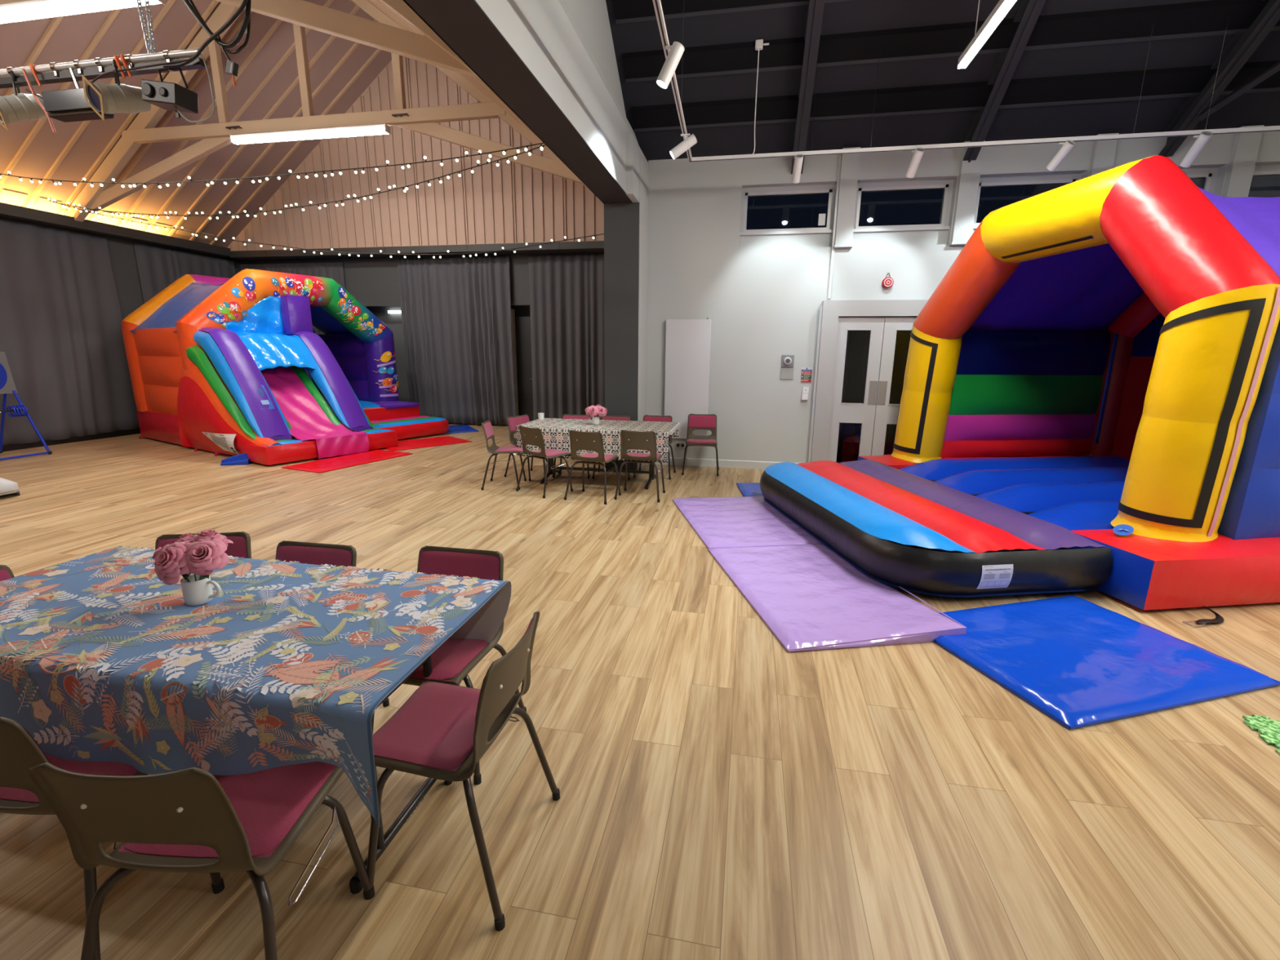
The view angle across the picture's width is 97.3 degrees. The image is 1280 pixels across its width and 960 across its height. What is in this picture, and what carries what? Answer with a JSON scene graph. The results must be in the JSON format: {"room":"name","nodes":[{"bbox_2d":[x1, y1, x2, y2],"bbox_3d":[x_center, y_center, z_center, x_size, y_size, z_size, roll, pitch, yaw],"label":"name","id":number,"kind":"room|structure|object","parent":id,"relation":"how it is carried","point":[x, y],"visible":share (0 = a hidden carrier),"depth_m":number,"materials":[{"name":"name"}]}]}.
{"room":"community hall","nodes":[
{"label":"community hall","id":0,"kind":"room"},
{"bbox_2d":[0,217,239,445],"bbox_3d":[-10.656,-1.454,5.062,0.120,3.600,16.700,3,13,11],"label":"wall","id":1,"kind":"structure","parent":0,"point":[122,251],"depth_m":10.40,"materials":[{"name":"grey paint"}]},
{"bbox_2d":[0,217,139,445],"bbox_3d":[-10.144,-1.866,6.940,0.099,3.420,7.270,3,13,11],"label":"curtain","id":2,"kind":"object","parent":1,"relation":"hanging from","point":[61,339],"visible":0.94,"depth_m":9.40,"materials":[{"name":"grey fabric"}]},
{"bbox_2d":[2,428,140,451],"bbox_3d":[-9.648,-0.785,10.077,0.020,0.090,6.000,3,13,11],"label":"baseboard","id":3,"kind":"structure","parent":1,"relation":"attached to","point":[73,439],"depth_m":9.65,"materials":[{"name":"black paint"}]},
{"bbox_2d":[0,202,239,259],"bbox_3d":[-10.434,-3.208,4.622,0.300,0.160,16.500,3,13,11],"label":"curtain rail","id":4,"kind":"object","parent":1,"relation":"attached to","point":[6,211],"depth_m":9.80,"materials":[{"name":"grey metal"}]},
{"bbox_2d":[133,242,235,302],"bbox_3d":[-9.198,-2.972,11.844,0.058,3.420,2.101,3,13,11],"label":"curtain","id":5,"kind":"object","parent":1,"relation":"hanging from","point":[158,268],"visible":0.27,"depth_m":11.11,"materials":[{"name":"grey fabric"}]},
{"bbox_2d":[0,0,591,247],"bbox_3d":[-6.061,-4.774,3.459,9.855,4.033,16.800,3,13,11],"label":"ceiling","id":6,"kind":"structure","parent":0,"point":[267,82],"depth_m":9.20,"materials":[{"name":"brown wood"}]},
{"bbox_2d":[136,0,151,53],"bbox_3d":[-3.665,-3.652,4.075,0.108,1.039,0.037,3,13,11],"label":"chain","id":7,"kind":"object","parent":6,"relation":"hanging from","point":[140,8],"visible":1,"depth_m":4.14,"materials":[{"name":"silver metal"}]},
{"bbox_2d":[144,0,155,53],"bbox_3d":[-3.581,-3.648,4.059,0.064,1.039,0.037,3,13,11],"label":"chain","id":8,"kind":"object","parent":6,"relation":"hanging from","point":[148,6],"visible":1,"depth_m":4.13,"materials":[{"name":"silver metal"}]},
{"bbox_2d":[0,48,207,88],"bbox_3d":[-5.411,-3.182,4.533,4.500,0.164,0.104,3,13,11],"label":"bar","id":9,"kind":"object","parent":8,"relation":"hanging from","point":[36,77],"visible":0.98,"depth_m":4.28,"materials":[{"name":"white metal"}]},
{"bbox_2d":[0,70,46,131],"bbox_3d":[-4.911,-2.979,4.441,0.385,0.447,0.268,-12,18,-43],"label":"stage light","id":10,"kind":"object","parent":9,"relation":"hanging from","point":[15,108],"visible":0.87,"depth_m":4.43,"materials":[{"name":"grey metal"}]},
{"bbox_2d":[22,68,56,133],"bbox_3d":[-4.685,-2.954,4.391,0.197,0.455,0.017,3,13,11],"label":"cord","id":11,"kind":"object","parent":9,"relation":"hanging from","point":[23,69],"visible":0.94,"depth_m":4.39,"materials":[{"name":"brown plastic"}]},
{"bbox_2d":[41,67,114,122],"bbox_3d":[-4.354,-3.000,4.352,0.480,0.363,0.166,3,13,11],"label":"floodlight","id":12,"kind":"object","parent":9,"relation":"attached to","point":[67,105],"visible":0.75,"depth_m":4.32,"materials":[{"name":"black metal"}]},
{"bbox_2d":[25,58,191,98],"bbox_3d":[-4.023,-3.007,4.249,1.553,0.186,0.013,3,13,11],"label":"cable","id":13,"kind":"object","parent":9,"relation":"hanging from","point":[94,80],"visible":0.58,"depth_m":4.18,"materials":[{"name":"brown plastic"}]},
{"bbox_2d":[81,59,151,121],"bbox_3d":[-3.952,-2.933,4.265,0.285,0.441,0.381,12,17,41],"label":"stage light","id":14,"kind":"object","parent":9,"relation":"hanging from","point":[116,97],"visible":0.97,"depth_m":4.23,"materials":[{"name":"grey metal"}]},
{"bbox_2d":[141,58,198,118],"bbox_3d":[-3.517,-2.930,4.198,0.328,0.410,0.200,3,13,11],"label":"lamp","id":15,"kind":"object","parent":9,"relation":"hanging from","point":[163,95],"visible":0.99,"depth_m":4.16,"materials":[{"name":"black metal"}]},
{"bbox_2d":[173,57,214,122],"bbox_3d":[-3.318,-2.877,4.167,0.343,0.419,0.020,2,13,7],"label":"cable","id":16,"kind":"object","parent":15,"relation":"hanging from","point":[204,60],"visible":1,"depth_m":4.18,"materials":[{"name":"grey plastic"}]},
{"bbox_2d":[162,0,248,68],"bbox_3d":[-3.078,-3.350,3.995,0.862,0.697,0.023,3,13,11],"label":"cable","id":17,"kind":"object","parent":9,"relation":"hanging from","point":[236,15],"visible":1,"depth_m":4.03,"materials":[{"name":"black plastic"}]},
{"bbox_2d":[182,0,251,48],"bbox_3d":[-3.057,-3.406,4.009,0.719,0.593,0.030,3,13,11],"label":"cable","id":18,"kind":"object","parent":9,"relation":"hanging from","point":[240,34],"visible":0.99,"depth_m":4.03,"materials":[{"name":"black plastic"}]},
{"bbox_2d":[217,35,239,87],"bbox_3d":[-2.980,-3.037,4.077,0.127,0.342,0.042,3,13,11],"label":"plug","id":19,"kind":"object","parent":18,"relation":"hanging from","point":[232,68],"visible":1,"depth_m":4.07,"materials":[{"name":"black plastic"}]},
{"bbox_2d":[188,0,250,53],"bbox_3d":[-3.047,-3.400,4.040,0.658,0.618,0.019,3,13,11],"label":"cable","id":20,"kind":"object","parent":9,"relation":"hanging from","point":[239,49],"visible":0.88,"depth_m":4.06,"materials":[{"name":"black plastic"}]},
{"bbox_2d":[0,0,479,79],"bbox_3d":[-5.540,-5.106,5.150,9.343,3.623,0.240,3,13,11],"label":"roof truss","id":21,"kind":"object","parent":6,"relation":"attached to","point":[429,48],"visible":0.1,"depth_m":4.83,"materials":[{"name":"beige wood"}]},
{"bbox_2d":[0,0,166,23],"bbox_3d":[-5.549,-4.380,5.242,2.590,0.102,0.120,3,13,11],"label":"fluorescent light","id":22,"kind":"object","parent":21,"relation":"attached to","point":[33,9],"visible":1,"depth_m":5.18,"materials":[{"name":"white plastic"}]},
{"bbox_2d":[64,0,585,222],"bbox_3d":[-4.945,-5.786,8.167,9.343,3.623,0.240,3,13,11],"label":"roof truss","id":23,"kind":"object","parent":6,"relation":"attached to","point":[215,136],"visible":0.75,"depth_m":8.21,"materials":[{"name":"beige wood"}]},
{"bbox_2d":[229,123,391,145],"bbox_3d":[-4.854,-5.058,8.251,2.590,0.102,0.120,3,13,11],"label":"fluorescent light","id":24,"kind":"object","parent":23,"relation":"attached to","point":[378,129],"visible":1,"depth_m":8.20,"materials":[{"name":"white plastic"}]},
{"bbox_2d":[226,56,604,261],"bbox_3d":[-4.495,-6.506,11.293,9.800,3.800,0.450,3,13,11],"label":"wall","id":25,"kind":"structure","parent":0,"point":[511,202],"depth_m":11.18,"materials":[{"name":"beige wood"}]},
{"bbox_2d":[240,262,345,334],"bbox_3d":[-7.681,-3.093,12.686,2.582,3.370,0.080,3,13,11],"label":"curtain","id":26,"kind":"object","parent":25,"relation":"hanging from","point":[335,271],"visible":0.09,"depth_m":12.28,"materials":[{"name":"grey fabric"}]},
{"bbox_2d":[229,240,604,261],"bbox_3d":[-4.248,-4.665,11.485,9.200,0.130,0.485,3,13,11],"label":"curtain rail","id":27,"kind":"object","parent":25,"relation":"attached to","point":[587,246],"depth_m":11.35,"materials":[{"name":"grey metal"}]},
{"bbox_2d":[397,256,515,425],"bbox_3d":[-3.880,-2.896,11.929,2.503,3.430,0.179,3,13,11],"label":"curtain","id":28,"kind":"object","parent":25,"relation":"hanging from","point":[455,313],"visible":0.96,"depth_m":11.94,"materials":[{"name":"grey fabric"}]},
{"bbox_2d":[528,253,604,420],"bbox_3d":[-1.417,-2.773,11.489,1.751,3.430,0.146,3,13,11],"label":"curtain","id":29,"kind":"object","parent":25,"relation":"hanging from","point":[566,292],"visible":0.85,"depth_m":11.48,"materials":[{"name":"grey fabric"}]},
{"bbox_2d":[237,252,604,426],"bbox_3d":[-4.108,-3.016,12.422,9.900,3.500,0.650,3,13,11],"label":"wall","id":30,"kind":"structure","parent":0,"point":[374,282],"depth_m":12.15,"materials":[{"name":"grey paint"}]},
{"bbox_2d":[511,308,533,421],"bbox_3d":[-2.420,-2.375,12.040,0.580,2.450,0.180,3,13,11],"label":"door","id":31,"kind":"structure","parent":30,"relation":"in","point":[520,326],"depth_m":12.05,"materials":[{"name":"black"}]},
{"bbox_2d":[403,0,648,470],"bbox_3d":[-1.018,-3.690,2.657,0.460,9.200,16.700,3,13,11],"label":"wall","id":32,"kind":"structure","parent":0,"point":[553,63],"depth_m":5.17,"materials":[{"name":"grey paint"}]},
{"bbox_2d":[0,142,543,188],"bbox_3d":[-4.589,-3.365,5.924,7.692,0.491,0.083,3,13,11],"label":"string lights","id":33,"kind":"object","parent":32,"relation":"attached to","point":[540,144],"visible":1,"depth_m":5.79,"materials":[{"name":"white plastic"}]},
{"bbox_2d":[47,144,545,219],"bbox_3d":[-5.119,-3.656,7.105,9.470,0.700,0.083,6,14,24],"label":"string lights","id":34,"kind":"object","parent":32,"relation":"attached to","point":[542,147],"visible":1,"depth_m":6.58,"materials":[{"name":"white plastic"}]},
{"bbox_2d":[51,199,604,257],"bbox_3d":[-4.924,-3.707,8.140,9.195,1.043,0.084,3,13,12],"label":"string lights","id":35,"kind":"object","parent":32,"relation":"attached to","point":[103,216],"visible":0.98,"depth_m":8.11,"materials":[{"name":"white plastic"}]},
{"bbox_2d":[0,424,1279,959],"bbox_3d":[-1.355,0.795,3.891,20.000,0.100,17.400,3,13,11],"label":"floor","id":36,"kind":"structure","parent":0,"point":[727,793],"depth_m":2.13,"materials":[{"name":"brown wood"}]},
{"bbox_2d":[0,564,14,582],"bbox_3d":[-2.319,0.752,2.061,0.489,0.779,0.512,3,13,12],"label":"chair","id":37,"kind":"object","parent":36,"relation":"on","point":[6,573],"visible":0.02,"depth_m":2.19,"materials":[{"name":"red fabric"}]},
{"bbox_2d":[0,477,20,495],"bbox_3d":[-7.098,0.086,5.833,0.477,0.325,0.882,11,17,40],"label":"toy","id":38,"kind":"object","parent":36,"relation":"on","point":[7,487],"visible":1,"depth_m":6.07,"materials":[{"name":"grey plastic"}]},
{"bbox_2d":[0,351,52,460],"bbox_3d":[-9.442,-1.065,8.094,0.856,1.520,0.856,3,13,11],"label":"game","id":39,"kind":"object","parent":36,"relation":"on","point":[7,385],"visible":1,"depth_m":8.28,"materials":[{"name":"blue plastic"}]},
{"bbox_2d":[0,716,148,959],"bbox_3d":[-1.589,0.869,1.579,0.512,0.779,0.489,2,13,5],"label":"chair","id":40,"kind":"object","parent":36,"relation":"on","point":[20,752],"visible":0.38,"depth_m":1.39,"materials":[{"name":"red"}]},
{"bbox_2d":[29,761,374,959],"bbox_3d":[-1.047,0.909,1.423,0.512,0.779,0.489,1,13,2],"label":"chair","id":41,"kind":"object","parent":36,"relation":"on","point":[192,820],"visible":0.94,"depth_m":1.25,"materials":[{"name":"red"}]},
{"bbox_2d":[155,531,251,558],"bbox_3d":[-1.959,0.667,2.450,0.512,0.779,0.489,-2,13,-9],"label":"chair","id":42,"kind":"object","parent":36,"relation":"on","point":[241,547],"visible":0.05,"depth_m":2.58,"materials":[{"name":"red"}]},
{"bbox_2d":[220,453,253,465],"bbox_3d":[-5.712,-0.309,7.988,0.361,0.158,0.240,-3,13,-14],"label":"foam block","id":43,"kind":"object","parent":36,"relation":"on","point":[242,459],"visible":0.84,"depth_m":7.92,"materials":[{"name":"blue plastic"}]},
{"bbox_2d":[120,268,448,465],"bbox_3d":[-6.089,-2.209,10.121,4.763,2.904,3.816,8,15,31],"label":"slide","id":44,"kind":"object","parent":36,"relation":"on","point":[236,365],"visible":1,"depth_m":9.11,"materials":[{"name":"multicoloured plastic"}]},
{"bbox_2d":[235,332,320,370],"bbox_3d":[-5.846,-2.057,9.007,0.881,0.609,1.080,8,15,31],"label":"hood","id":45,"kind":"object","parent":44,"relation":"attached to","point":[264,351],"depth_m":8.98,"materials":[{"name":"blue plastic"}]},
{"bbox_2d":[275,540,389,706],"bbox_3d":[-1.446,0.699,2.332,0.512,0.779,0.489,3,13,10],"label":"chair","id":46,"kind":"object","parent":36,"relation":"on","point":[315,553],"visible":0.12,"depth_m":2.45,"materials":[{"name":"red fabric"}]},
{"bbox_2d":[281,449,413,473],"bbox_3d":[-4.248,-0.300,8.292,0.758,0.030,1.603,6,14,24],"label":"mat","id":47,"kind":"object","parent":36,"relation":"on","point":[361,458],"visible":1,"depth_m":8.12,"materials":[{"name":"red plastic"}]},
{"bbox_2d":[349,654,437,893],"bbox_3d":[-1.518,0.789,2.038,1.795,0.730,0.770,3,13,11],"label":"folding table","id":48,"kind":"object","parent":36,"relation":"on","point":[384,841],"visible":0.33,"depth_m":1.89,"materials":[{"name":"metal"}]},
{"bbox_2d":[0,546,511,827],"bbox_3d":[-1.530,0.597,2.002,1.934,0.357,0.901,3,13,11],"label":"tablecloth","id":49,"kind":"object","parent":48,"relation":"on","point":[102,659],"visible":0.92,"depth_m":1.63,"materials":[{"name":"blue fabric"}]},
{"bbox_2d":[180,573,221,605],"bbox_3d":[-1.515,0.381,1.954,0.124,0.088,0.082,1,13,3],"label":"mug","id":50,"kind":"object","parent":49,"relation":"on","point":[194,593],"visible":0.93,"depth_m":1.93,"materials":[{"name":"white ceramic"}]},
{"bbox_2d":[151,528,233,585],"bbox_3d":[-1.536,0.297,1.937,0.232,0.236,0.213,-5,14,-25],"label":"bouquet","id":51,"kind":"object","parent":50,"relation":"in","point":[202,553],"visible":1,"depth_m":1.87,"materials":[{"name":"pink plant"}]},
{"bbox_2d":[383,435,471,451],"bbox_3d":[-3.807,-0.655,9.869,0.858,0.030,1.424,13,17,42],"label":"mat","id":52,"kind":"object","parent":36,"relation":"on","point":[446,440],"visible":0.79,"depth_m":9.80,"materials":[{"name":"red plastic"}]},
{"bbox_2d":[371,545,526,785],"bbox_3d":[-0.805,0.716,2.283,0.512,0.779,0.489,3,13,11],"label":"chair","id":53,"kind":"object","parent":36,"relation":"on","point":[452,661],"visible":0.39,"depth_m":2.35,"materials":[{"name":"red fabric"}]},
{"bbox_2d":[363,611,559,931],"bbox_3d":[-0.575,0.829,1.793,0.489,0.779,0.512,3,13,11],"label":"chair","id":54,"kind":"object","parent":36,"relation":"on","point":[442,731],"visible":0.98,"depth_m":1.67,"materials":[{"name":"red fabric"}]},
{"bbox_2d":[444,424,479,433],"bbox_3d":[-3.828,-1.067,11.680,0.707,0.029,1.104,-7,15,-28],"label":"mat","id":55,"kind":"object","parent":36,"relation":"on","point":[460,428],"visible":0.7,"depth_m":11.56,"materials":[{"name":"blue plastic"}]},
{"bbox_2d":[480,419,526,490],"bbox_3d":[-1.628,-0.315,6.784,0.489,0.779,0.512,0,13,-2],"label":"chair","id":56,"kind":"object","parent":36,"relation":"on","point":[493,449],"visible":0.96,"depth_m":6.66,"materials":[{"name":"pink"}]},
{"bbox_2d":[504,414,555,480],"bbox_3d":[-1.423,-0.435,7.318,0.489,0.779,0.512,9,15,32],"label":"chair","id":57,"kind":"object","parent":36,"relation":"on","point":[513,421],"visible":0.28,"depth_m":7.27,"materials":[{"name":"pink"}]},
{"bbox_2d":[515,425,573,498],"bbox_3d":[-1.099,-0.251,6.522,0.512,0.779,0.489,11,17,40],"label":"chair","id":58,"kind":"object","parent":36,"relation":"on","point":[530,436],"visible":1,"depth_m":6.38,"materials":[{"name":"red"}]},
{"bbox_2d":[552,413,596,478],"bbox_3d":[-0.869,-0.450,7.409,0.512,0.779,0.489,2,13,6],"label":"chair","id":59,"kind":"object","parent":36,"relation":"on","point":[564,416],"visible":0.16,"depth_m":7.53,"materials":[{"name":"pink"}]},
{"bbox_2d":[564,430,621,504],"bbox_3d":[-0.512,-0.185,6.259,0.512,0.779,0.489,5,14,20],"label":"chair","id":60,"kind":"object","parent":36,"relation":"on","point":[587,441],"visible":0.99,"depth_m":6.06,"materials":[{"name":"red"}]},
{"bbox_2d":[540,422,680,489],"bbox_3d":[-0.481,-0.340,7.096,1.875,0.726,0.860,3,13,11],"label":"trestle table","id":61,"kind":"object","parent":36,"relation":"on","point":[550,461],"visible":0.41,"depth_m":7.10,"materials":[{"name":"black metal"}]},
{"bbox_2d":[515,417,678,462],"bbox_3d":[-0.505,-0.521,7.053,1.866,0.357,0.948,3,13,11],"label":"tablecloth","id":62,"kind":"object","parent":61,"relation":"on","point":[555,431],"visible":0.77,"depth_m":6.68,"materials":[{"name":"fabric"}]},
{"bbox_2d":[588,416,599,425],"bbox_3d":[-0.558,-0.731,6.929,0.122,0.100,0.090,-6,14,-27],"label":"mug","id":63,"kind":"object","parent":62,"relation":"on","point":[595,420],"visible":0.96,"depth_m":6.90,"materials":[{"name":"white ceramic"}]},
{"bbox_2d":[585,404,607,417],"bbox_3d":[-0.537,-0.812,6.919,0.241,0.227,0.225,12,17,41],"label":"bouquet","id":64,"kind":"object","parent":63,"relation":"in","point":[593,411],"visible":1,"depth_m":6.85,"materials":[{"name":"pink plant"}]},
{"bbox_2d":[592,415,634,479],"bbox_3d":[-0.344,-0.430,7.341,0.512,0.779,0.489,2,13,7],"label":"chair","id":65,"kind":"object","parent":36,"relation":"on","point":[605,417],"visible":0.08,"depth_m":7.46,"materials":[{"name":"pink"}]},
{"bbox_2d":[613,429,665,502],"bbox_3d":[0.017,-0.199,6.340,0.512,0.779,0.489,3,13,11],"label":"chair","id":66,"kind":"object","parent":36,"relation":"on","point":[629,440],"visible":1,"depth_m":6.14,"materials":[{"name":"red"}]},
{"bbox_2d":[633,414,675,479],"bbox_3d":[0.196,-0.441,7.410,0.512,0.779,0.489,3,13,11],"label":"chair","id":67,"kind":"object","parent":36,"relation":"on","point":[646,418],"visible":0.19,"depth_m":7.52,"materials":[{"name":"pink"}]},
{"bbox_2d":[681,413,719,475],"bbox_3d":[0.831,-0.482,7.620,0.512,0.779,0.489,2,13,7],"label":"chair","id":68,"kind":"object","parent":36,"relation":"on","point":[695,421],"visible":1,"depth_m":7.72,"materials":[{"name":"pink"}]},
{"bbox_2d":[672,495,822,548],"bbox_3d":[0.997,0.372,5.522,1.077,0.040,1.606,-1,13,-8],"label":"mat","id":69,"kind":"object","parent":36,"relation":"on","point":[740,521],"visible":0.87,"depth_m":5.31,"materials":[{"name":"purple plastic"}]},
{"bbox_2d":[760,459,1112,596],"bbox_3d":[2.186,0.252,5.118,1.516,0.401,3.069,-1,13,-8],"label":"step","id":70,"kind":"structure","parent":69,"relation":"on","point":[897,527],"depth_m":3.98,"materials":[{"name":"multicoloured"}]},
{"bbox_2d":[736,482,763,496],"bbox_3d":[1.692,0.124,6.655,1.005,0.034,0.757,1,13,2],"label":"mat","id":71,"kind":"object","parent":36,"relation":"on","point":[747,489],"visible":0.23,"depth_m":6.67,"materials":[{"name":"blue plastic"}]},
{"bbox_2d":[708,543,966,652],"bbox_3d":[1.219,0.711,3.941,1.077,0.084,1.636,-1,13,-9],"label":"mat","id":72,"kind":"object","parent":36,"relation":"on","point":[808,596],"visible":0.89,"depth_m":3.63,"materials":[{"name":"purple plastic"}]},
{"bbox_2d":[857,155,1279,626],"bbox_3d":[4.500,-1.021,5.141,3.180,2.975,3.886,-1,13,-8],"label":"castle","id":73,"kind":"object","parent":36,"relation":"on","point":[1126,317],"visible":0.95,"depth_m":4.18,"materials":[{"name":"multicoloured plastic"}]},
{"bbox_2d":[933,595,1279,729],"bbox_3d":[2.405,0.925,3.137,1.370,0.044,1.067,-3,13,-15],"label":"mat","id":74,"kind":"object","parent":36,"relation":"on","point":[1079,662],"visible":0.94,"depth_m":2.95,"materials":[{"name":"blue plastic"}]},
{"bbox_2d":[1242,714,1279,755],"bbox_3d":[2.886,1.141,2.289,0.490,0.012,0.490,5,14,18],"label":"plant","id":75,"kind":"object","parent":36,"relation":"on","point":[1268,729],"depth_m":2.48,"materials":[{"name":"green plant"}]},
{"bbox_2d":[835,316,911,462],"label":"door windows","id":76,"kind":"structure","parent":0,"point":[857,341],"depth_m":8.87,"materials":[{"name":"black glass"}]},
{"bbox_2d":[605,0,1279,161],"bbox_3d":[3.232,-4.754,-0.091,9.300,5.030,13.700,3,13,11],"label":"ceiling","id":77,"kind":"structure","parent":0,"point":[1079,71],"depth_m":5.98,"materials":[{"name":"grey"}]},
{"bbox_2d":[791,0,824,173],"bbox_3d":[1.379,-5.468,3.448,0.140,4.800,6.490,3,13,11],"label":"rafter","id":78,"kind":"object","parent":77,"relation":"attached to","point":[815,7],"visible":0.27,"depth_m":5.98,"materials":[{"name":"grey"}]},
{"bbox_2d":[652,0,1279,162],"bbox_3d":[3.892,-4.123,1.969,8.121,3.022,7.018,3,13,11],"label":"track","id":79,"kind":"object","parent":77,"relation":"hanging from","point":[759,44],"visible":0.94,"depth_m":5.69,"materials":[{"name":"white metal"}]},
{"bbox_2d":[656,41,684,88],"bbox_3d":[0.215,-2.936,3.990,0.199,0.282,0.090,-1,13,-5],"label":"track spotlight","id":80,"kind":"object","parent":79,"relation":"attached to","point":[677,50],"visible":1,"depth_m":3.96,"materials":[{"name":"white metal"}]},
{"bbox_2d":[669,133,697,159],"bbox_3d":[0.430,-3.305,5.586,0.273,0.228,0.090,1,13,0],"label":"track spotlight","id":81,"kind":"object","parent":79,"relation":"attached to","point":[688,142],"visible":1,"depth_m":5.55,"materials":[{"name":"white metal"}]},
{"bbox_2d":[791,154,803,183],"bbox_3d":[1.734,-3.429,6.206,0.092,0.267,0.239,2,13,6],"label":"track spotlight","id":82,"kind":"object","parent":79,"relation":"attached to","point":[798,158],"visible":1,"depth_m":6.17,"materials":[{"name":"white metal"}]},
{"bbox_2d":[905,147,924,177],"bbox_3d":[2.920,-3.368,5.986,0.093,0.265,0.241,0,13,-3],"label":"track spotlight","id":83,"kind":"object","parent":79,"relation":"attached to","point":[918,152],"visible":1,"depth_m":5.95,"materials":[{"name":"white metal"}]},
{"bbox_2d":[1046,139,1075,171],"bbox_3d":[4.282,-3.300,5.734,0.092,0.252,0.257,-3,13,-14],"label":"track spotlight","id":84,"kind":"object","parent":79,"relation":"attached to","point":[1067,146],"visible":1,"depth_m":5.70,"materials":[{"name":"white metal"}]},
{"bbox_2d":[1179,130,1213,167],"bbox_3d":[5.447,-3.238,5.520,0.091,0.282,0.268,2,13,7],"label":"track spotlight","id":85,"kind":"object","parent":79,"relation":"attached to","point":[1202,139],"visible":1,"depth_m":5.49,"materials":[{"name":"white metal"}]},
{"bbox_2d":[957,0,1016,68],"bbox_3d":[2.403,-4.808,2.920,0.064,3.525,2.780,3,13,11],"label":"linear light","id":86,"kind":"object","parent":77,"relation":"hanging from","point":[1002,8],"visible":1,"depth_m":4.15,"materials":[{"name":"white plastic"}]},
{"bbox_2d":[963,0,1045,162],"bbox_3d":[3.314,-5.369,3.089,0.140,4.800,6.490,3,13,11],"label":"rafter","id":87,"kind":"object","parent":77,"relation":"attached to","point":[1028,13],"visible":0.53,"depth_m":5.79,"materials":[{"name":"grey wood"}]},
{"bbox_2d":[1158,0,1279,156],"bbox_3d":[5.327,-5.265,2.716,0.140,4.800,6.490,3,13,11],"label":"rafter","id":88,"kind":"object","parent":77,"relation":"attached to","point":[1242,46],"visible":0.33,"depth_m":5.56,"materials":[{"name":"grey"}]},
{"bbox_2d":[1197,61,1279,120],"bbox_3d":[6.418,-4.156,4.896,0.080,1.220,2.164,-7,15,-30],"label":"brace","id":89,"kind":"object","parent":88,"relation":"attached to","point":[1274,68],"visible":1,"depth_m":5.63,"materials":[{"name":"black metal"}]},
{"bbox_2d":[646,124,1279,462],"bbox_3d":[4.468,-2.149,7.153,8.850,4.300,0.480,3,13,11],"label":"wall","id":90,"kind":"structure","parent":0,"point":[762,305],"depth_m":7.38,"materials":[{"name":"grey paint"}]},
{"bbox_2d":[664,317,711,439],"bbox_3d":[0.656,-1.403,7.868,0.616,1.660,0.069,3,13,11],"label":"wall panel","id":91,"kind":"object","parent":90,"relation":"attached to","point":[687,341],"visible":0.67,"depth_m":7.81,"materials":[{"name":"white"}]},
{"bbox_2d":[654,457,799,469],"bbox_3d":[4.422,-0.071,7.455,8.840,0.112,0.015,3,13,11],"label":"baseboard","id":92,"kind":"structure","parent":90,"relation":"attached to","point":[677,461],"depth_m":8.05,"materials":[{"name":"white"}]},
{"bbox_2d":[780,354,794,379],"bbox_3d":[1.985,-1.522,7.585,0.170,0.330,0.058,3,13,11],"label":"thermostat","id":93,"kind":"object","parent":90,"relation":"attached to","point":[787,360],"visible":1,"depth_m":7.60,"materials":[{"name":"grey plastic"}]},
{"bbox_2d":[739,183,836,248],"bbox_3d":[1.914,-3.410,7.340,1.180,0.770,0.140,3,13,11],"label":"window","id":94,"kind":"structure","parent":90,"relation":"in","point":[802,237],"depth_m":7.32,"materials":[{"name":"white"}]},
{"bbox_2d":[800,367,812,382],"bbox_3d":[2.241,-1.414,7.583,0.144,0.200,0.007,3,13,11],"label":"notice","id":95,"kind":"object","parent":90,"relation":"attached to","point":[806,372],"visible":1,"depth_m":7.58,"materials":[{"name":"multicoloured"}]},
{"bbox_2d":[826,316,884,462],"bbox_3d":[2.830,-1.089,7.453,0.562,2.050,0.052,3,13,11],"label":"door","id":96,"kind":"structure","parent":90,"relation":"in","point":[864,413],"depth_m":7.40,"materials":[{"name":"grey wood"}]},
{"bbox_2d":[807,299,928,462],"bbox_3d":[3.098,-1.174,7.397,1.570,2.265,0.150,3,13,11],"label":"trim","id":97,"kind":"structure","parent":90,"relation":"attached to","point":[829,312],"depth_m":7.33,"materials":[{"name":"grey wood"}]},
{"bbox_2d":[871,316,916,455],"bbox_3d":[3.388,-1.060,7.349,0.562,2.050,0.052,3,13,11],"label":"door","id":98,"kind":"structure","parent":90,"relation":"in","point":[886,413],"depth_m":7.33,"materials":[{"name":"grey wood"}]},
{"bbox_2d":[852,178,954,246],"bbox_3d":[3.279,-3.340,7.087,1.140,0.770,0.140,3,13,11],"label":"window","id":99,"kind":"structure","parent":90,"relation":"in","point":[910,234],"depth_m":7.07,"materials":[{"name":"white"}]},
{"bbox_2d":[973,173,1081,232],"bbox_3d":[4.639,-3.270,6.835,1.150,0.770,0.140,3,13,11],"label":"window","id":100,"kind":"structure","parent":90,"relation":"in","point":[1058,179],"depth_m":6.76,"materials":[{"name":"white"}]},
{"bbox_2d":[1181,167,1218,193],"bbox_3d":[5.994,-3.200,6.583,1.150,0.770,0.140,3,13,11],"label":"window","id":101,"kind":"structure","parent":90,"relation":"in","point":[1209,175],"depth_m":6.43,"materials":[{"name":"white"}]},
{"bbox_2d":[1252,164,1279,177],"bbox_3d":[7.310,-3.133,6.339,1.070,0.770,0.140,3,13,11],"label":"window","id":102,"kind":"structure","parent":90,"relation":"in","point":[1265,170],"depth_m":6.31,"materials":[{"name":"white"}]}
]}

